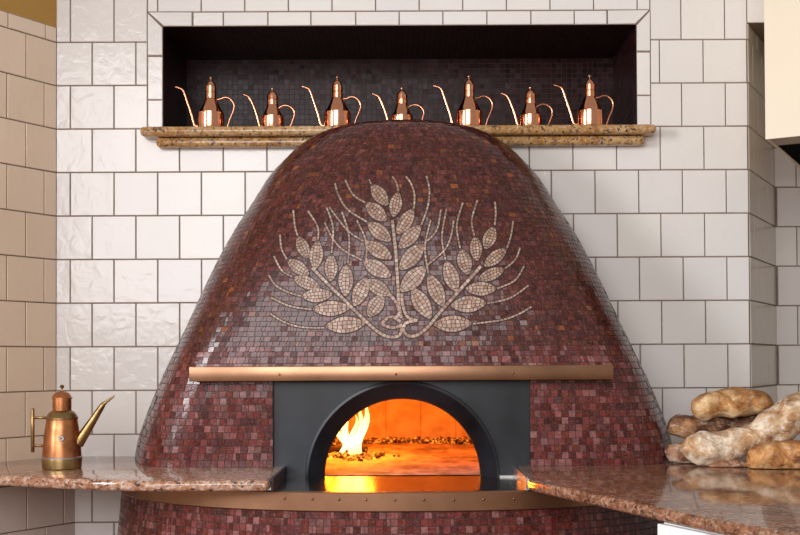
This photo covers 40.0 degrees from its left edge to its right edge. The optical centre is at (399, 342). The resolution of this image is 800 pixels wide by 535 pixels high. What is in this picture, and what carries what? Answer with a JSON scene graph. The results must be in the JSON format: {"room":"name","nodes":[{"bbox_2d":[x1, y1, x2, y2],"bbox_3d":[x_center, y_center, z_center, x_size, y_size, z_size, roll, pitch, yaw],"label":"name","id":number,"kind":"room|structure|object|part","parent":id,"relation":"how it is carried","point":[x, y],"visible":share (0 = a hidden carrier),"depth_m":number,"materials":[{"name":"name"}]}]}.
{"room":"commercial kitchen","nodes":[
{"label":"commercial kitchen","id":0,"kind":"room"},
{"bbox_2d":[0,0,56,461],"bbox_3d":[-1.938,-0.601,2.850,0.004,2.020,2.600,-1,-1,33],"label":"wall","id":1,"kind":"structure","parent":0,"point":[27,46],"depth_m":3.83,"materials":[{"name":"white tile"}]},
{"bbox_2d":[0,485,74,534],"bbox_3d":[-1.863,0.879,2.824,0.004,0.918,2.600,-1,-1,33],"label":"wall","id":2,"kind":"structure","parent":0,"point":[23,510],"depth_m":3.78,"materials":[{"name":"white tile"}]},
{"bbox_2d":[56,0,799,534],"bbox_3d":[0.885,-0.126,4.135,4.229,2.950,0.412,0,-1,0],"label":"wall","id":3,"kind":"structure","parent":0,"point":[662,223],"depth_m":3.94,"materials":[{"name":"white tile"}]},
{"bbox_2d":[140,124,655,147],"bbox_3d":[-0.006,-0.728,4.120,1.820,0.068,0.509,0,-1,0],"label":"granite ledge","id":4,"kind":"object","parent":3,"relation":"attached to","point":[624,134],"visible":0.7,"depth_m":3.88,"materials":[{"name":"beige stone"}]},
{"bbox_2d":[175,76,234,125],"bbox_3d":[-0.696,-0.857,3.928,0.215,0.189,0.095,0,-1,0],"label":"cruet","id":5,"kind":"object","parent":4,"relation":"on","point":[210,113],"visible":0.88,"depth_m":3.90,"materials":[{"name":"brown metal"}]},
{"bbox_3d":[-0.761,-0.841,3.927,0.084,0.153,0.014,0,-1,0],"label":"spout","id":6,"kind":"part","parent":5,"relation":"part of","materials":[{"name":"orange metal"}]},
{"bbox_3d":[-0.675,-0.926,3.929,0.034,0.022,0.034,0,-1,0],"label":"lid","id":7,"kind":"part","parent":5,"relation":"part of","materials":[{"name":"orange metal"}]},
{"bbox_3d":[-0.621,-0.821,3.927,0.065,0.116,0.007,0,-1,0],"label":"handle","id":8,"kind":"part","parent":5,"relation":"part of","materials":[{"name":"orange metal"}]},
{"bbox_2d":[243,88,294,125],"bbox_3d":[-0.467,-0.837,3.927,0.187,0.148,0.078,0,-1,0],"label":"cruet","id":9,"kind":"object","parent":4,"relation":"on","point":[272,116],"visible":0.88,"depth_m":3.91,"materials":[{"name":"brown metal"}]},
{"bbox_3d":[-0.526,-0.827,3.927,0.069,0.126,0.014,0,-1,0],"label":"spout","id":10,"kind":"part","parent":9,"relation":"part of","materials":[{"name":"orange metal"}]},
{"bbox_3d":[-0.405,-0.807,3.927,0.062,0.087,0.007,0,-1,0],"label":"handle","id":11,"kind":"part","parent":9,"relation":"part of","materials":[{"name":"orange metal"}]},
{"bbox_2d":[301,76,360,125],"bbox_3d":[-0.245,-0.859,3.928,0.215,0.189,0.095,0,-1,0],"label":"cruet","id":12,"kind":"object","parent":4,"relation":"on","point":[337,113],"visible":0.94,"depth_m":3.90,"materials":[{"name":"brown metal"}]},
{"bbox_3d":[-0.310,-0.843,3.927,0.084,0.153,0.014,0,-1,0],"label":"spout","id":13,"kind":"part","parent":12,"relation":"part of","materials":[{"name":"orange metal"}]},
{"bbox_3d":[-0.224,-0.929,3.929,0.034,0.022,0.034,0,-1,0],"label":"lid","id":14,"kind":"part","parent":12,"relation":"part of","materials":[{"name":"orange metal"}]},
{"bbox_3d":[-0.170,-0.823,3.927,0.065,0.116,0.007,0,-1,0],"label":"handle","id":15,"kind":"part","parent":12,"relation":"part of","materials":[{"name":"orange metal"}]},
{"bbox_2d":[372,87,424,119],"bbox_3d":[-0.005,-0.839,3.927,0.187,0.148,0.078,0,-1,0],"label":"cruet","id":16,"kind":"object","parent":4,"relation":"on","point":[402,111],"visible":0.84,"depth_m":3.91,"materials":[{"name":"brown metal"}]},
{"bbox_3d":[-0.064,-0.829,3.927,0.069,0.126,0.014,0,-1,0],"label":"spout","id":17,"kind":"part","parent":16,"relation":"part of","materials":[{"name":"orange metal"}]},
{"bbox_3d":[0.057,-0.809,3.927,0.062,0.087,0.007,0,-1,0],"label":"handle","id":18,"kind":"part","parent":16,"relation":"part of","materials":[{"name":"orange metal"}]},
{"bbox_2d":[433,75,492,124],"bbox_3d":[0.225,-0.861,3.928,0.215,0.189,0.095,0,-1,0],"label":"cruet","id":19,"kind":"object","parent":4,"relation":"on","point":[469,112],"visible":0.87,"depth_m":3.90,"materials":[{"name":"brown metal"}]},
{"bbox_3d":[0.160,-0.845,3.927,0.084,0.153,0.014,0,-1,0],"label":"spout","id":20,"kind":"part","parent":19,"relation":"part of","materials":[{"name":"orange metal"}]},
{"bbox_3d":[0.300,-0.825,3.927,0.065,0.116,0.007,0,-1,0],"label":"handle","id":21,"kind":"part","parent":19,"relation":"part of","materials":[{"name":"orange metal"}]},
{"bbox_2d":[501,87,552,124],"bbox_3d":[0.453,-0.841,3.927,0.187,0.148,0.078,0,-1,0],"label":"cruet","id":22,"kind":"object","parent":4,"relation":"on","point":[530,115],"visible":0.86,"depth_m":3.91,"materials":[{"name":"brown metal"}]},
{"bbox_3d":[0.394,-0.831,3.927,0.069,0.126,0.014,0,-1,0],"label":"spout","id":23,"kind":"part","parent":22,"relation":"part of","materials":[{"name":"orange metal"}]},
{"bbox_3d":[0.516,-0.811,3.927,0.062,0.087,0.007,0,-1,0],"label":"handle","id":24,"kind":"part","parent":22,"relation":"part of","materials":[{"name":"orange metal"}]},
{"bbox_2d":[554,75,613,124],"bbox_3d":[0.656,-0.863,3.928,0.215,0.189,0.095,0,-1,0],"label":"cruet","id":25,"kind":"object","parent":4,"relation":"on","point":[590,112],"visible":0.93,"depth_m":3.90,"materials":[{"name":"brown metal"}]},
{"bbox_3d":[0.591,-0.847,3.927,0.084,0.153,0.014,0,-1,0],"label":"spout","id":26,"kind":"part","parent":25,"relation":"part of","materials":[{"name":"orange metal"}]},
{"bbox_3d":[0.677,-0.933,3.929,0.034,0.022,0.034,0,-1,0],"label":"lid","id":27,"kind":"part","parent":25,"relation":"part of","materials":[{"name":"orange metal"}]},
{"bbox_3d":[0.731,-0.827,3.927,0.065,0.116,0.007,0,-1,0],"label":"handle","id":28,"kind":"part","parent":25,"relation":"part of","materials":[{"name":"orange metal"}]},
{"bbox_2d":[148,10,649,126],"bbox_3d":[-0.003,-0.982,3.946,1.803,0.417,0.004,0,-1,0],"label":"trim","id":29,"kind":"structure","parent":3,"relation":"attached to","point":[155,85],"depth_m":3.95,"materials":[{"name":"white tile"}]},
{"bbox_2d":[163,25,636,126],"bbox_3d":[-0.001,-0.945,4.165,1.699,0.382,0.435,0,-1,0],"label":"wall niche","id":30,"kind":"object","parent":3,"relation":"in","point":[509,60],"visible":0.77,"depth_m":4.38,"materials":[{"name":"black tile"}]},
{"bbox_2d":[764,0,799,167],"bbox_3d":[1.771,-1.032,3.624,0.950,0.762,0.780,-1,-1,29],"label":"wall cabinet","id":31,"kind":"object","parent":3,"relation":"attached to","point":[781,17],"visible":1,"depth_m":3.49,"materials":[{"name":"beige wood"}]},
{"label":"floor","id":32,"kind":"structure","parent":0,"visible":0},
{"bbox_2d":[117,119,671,534],"bbox_3d":[0.015,0.301,4.087,2.115,2.101,1.977,0,-1,0],"label":"oven","id":33,"kind":"object","parent":32,"relation":"on","point":[421,275],"visible":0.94,"depth_m":3.50,"materials":[{"name":"tile"}]},
{"bbox_2d":[0,456,282,491],"bbox_3d":[-0.938,0.411,3.499,1.156,0.031,0.838,0,-1,0],"label":"countertop","id":34,"kind":"structure","parent":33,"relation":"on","point":[106,473],"depth_m":3.21,"materials":[{"name":"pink stone"}]},
{"bbox_2d":[31,385,114,469],"bbox_3d":[-1.032,0.264,3.468,0.265,0.264,0.125,0,-1,0],"label":"jug","id":35,"kind":"object","parent":34,"relation":"on","point":[63,441],"visible":1,"depth_m":3.43,"materials":[{"name":"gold metal"}]},
{"bbox_3d":[-1.138,0.276,3.468,0.051,0.138,0.012,0,-1,0],"label":"handle","id":36,"kind":"part","parent":35,"relation":"part of","materials":[{"name":"gold metal"}]},
{"bbox_3d":[-1.066,0.164,3.470,0.063,0.026,0.063,0,-1,0],"label":"lid","id":37,"kind":"part","parent":35,"relation":"part of","materials":[{"name":"orange metal"}]},
{"bbox_3d":[-0.965,0.247,3.468,0.132,0.163,0.038,0,-1,0],"label":"spout","id":38,"kind":"part","parent":35,"relation":"part of","materials":[{"name":"gold metal"}]},
{"bbox_3d":[-0.363,0.407,3.307,0.006,0.038,0.368,0,-1,0],"label":"rail","id":39,"kind":"part","parent":33,"relation":"part of","materials":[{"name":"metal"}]},
{"bbox_2d":[327,436,472,460],"bbox_3d":[-0.123,0.435,4.662,0.793,0.044,1.078,-1,-1,40],"label":"embers","id":40,"kind":"object","parent":33,"relation":"on","point":[450,440],"visible":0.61,"depth_m":4.89},
{"bbox_2d":[329,445,367,452],"bbox_3d":[-0.256,0.418,4.323,0.282,0.040,0.033,-1,-1,26],"label":"log","id":41,"kind":"object","parent":40,"relation":"on","point":[336,448],"visible":0.31,"depth_m":4.30,"materials":[{"name":"brown wood"}]},
{"bbox_2d":[337,407,368,454],"bbox_3d":[-0.184,0.331,4.249,0.137,0.219,0.102,0,-1,0],"label":"fire","id":42,"kind":"object","parent":40,"relation":"on","point":[350,442],"visible":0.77,"depth_m":4.22,"materials":[{"name":"yellow"}]},
{"bbox_2d":[275,475,524,491],"bbox_3d":[-0.001,0.433,3.417,0.730,0.012,0.589,0,-1,0],"label":"shelf","id":43,"kind":"object","parent":33,"relation":"attached to","point":[287,483],"depth_m":3.31,"materials":[{"name":"silver metal"}]},
{"bbox_3d":[0.005,0.252,3.486,0.813,0.353,0.016,0,-1,0],"label":"mouth plate","id":44,"kind":"part","parent":33,"relation":"part of","materials":[{"name":"metal"}]},
{"bbox_3d":[0.361,0.404,3.307,0.006,0.038,0.368,0,-1,0],"label":"rail","id":45,"kind":"part","parent":33,"relation":"part of","materials":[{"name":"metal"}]},
{"bbox_2d":[658,522,721,534],"bbox_3d":[1.033,0.855,2.145,0.568,0.918,0.950,0,-1,-24],"label":"base cabinet","id":46,"kind":"object","parent":32,"relation":"on","point":[665,528],"visible":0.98,"depth_m":2.41,"materials":[{"name":"white laminate"}]},
{"bbox_2d":[518,455,799,534],"bbox_3d":[1.530,0.392,3.048,2.343,0.031,2.555,0,-1,0],"label":"countertop","id":47,"kind":"structure","parent":46,"relation":"on","point":[719,500],"depth_m":2.78,"materials":[{"name":"red stone"}]},
{"bbox_2d":[664,441,691,462],"bbox_3d":[0.964,0.351,3.555,0.217,0.070,0.098,0,-1,0],"label":"bread loaf","id":48,"kind":"object","parent":47,"relation":"on","point":[673,453],"visible":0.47,"depth_m":3.53,"materials":[{"name":"brown food"}]},
{"bbox_2d":[666,414,757,437],"bbox_3d":[1.054,0.272,3.597,0.367,0.090,0.123,0,-1,0],"label":"bread loaf","id":49,"kind":"object","parent":48,"relation":"on","point":[682,426],"visible":0.6,"depth_m":3.55,"materials":[{"name":"brown food"}]},
{"bbox_2d":[691,387,773,420],"bbox_3d":[1.074,0.197,3.545,0.266,0.111,0.117,0,-1,0],"label":"bread loaf","id":50,"kind":"object","parent":49,"relation":"on","point":[731,402],"visible":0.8,"depth_m":3.51,"materials":[{"name":"brown food"}]},
{"bbox_2d":[708,458,747,466],"bbox_3d":[1.026,0.372,3.426,0.134,0.025,0.066,0,-1,0],"label":"bread loaf","id":51,"kind":"object","parent":47,"relation":"on","point":[736,462],"visible":0.76,"depth_m":3.40,"materials":[{"name":"brown food"}]},
{"bbox_2d":[681,392,799,465],"bbox_3d":[1.149,0.259,3.445,0.538,0.249,0.144,0,-1,0],"label":"bread loaf","id":52,"kind":"object","parent":47,"relation":"on","point":[781,421],"visible":0.9,"depth_m":3.40,"materials":[{"name":"beige food"}]},
{"bbox_2d":[746,440,799,468],"bbox_3d":[1.210,0.340,3.364,0.304,0.086,0.114,0,-1,0],"label":"bread loaf","id":53,"kind":"object","parent":47,"relation":"on","point":[785,454],"visible":1,"depth_m":3.33,"materials":[{"name":"brown food"}]}
]}

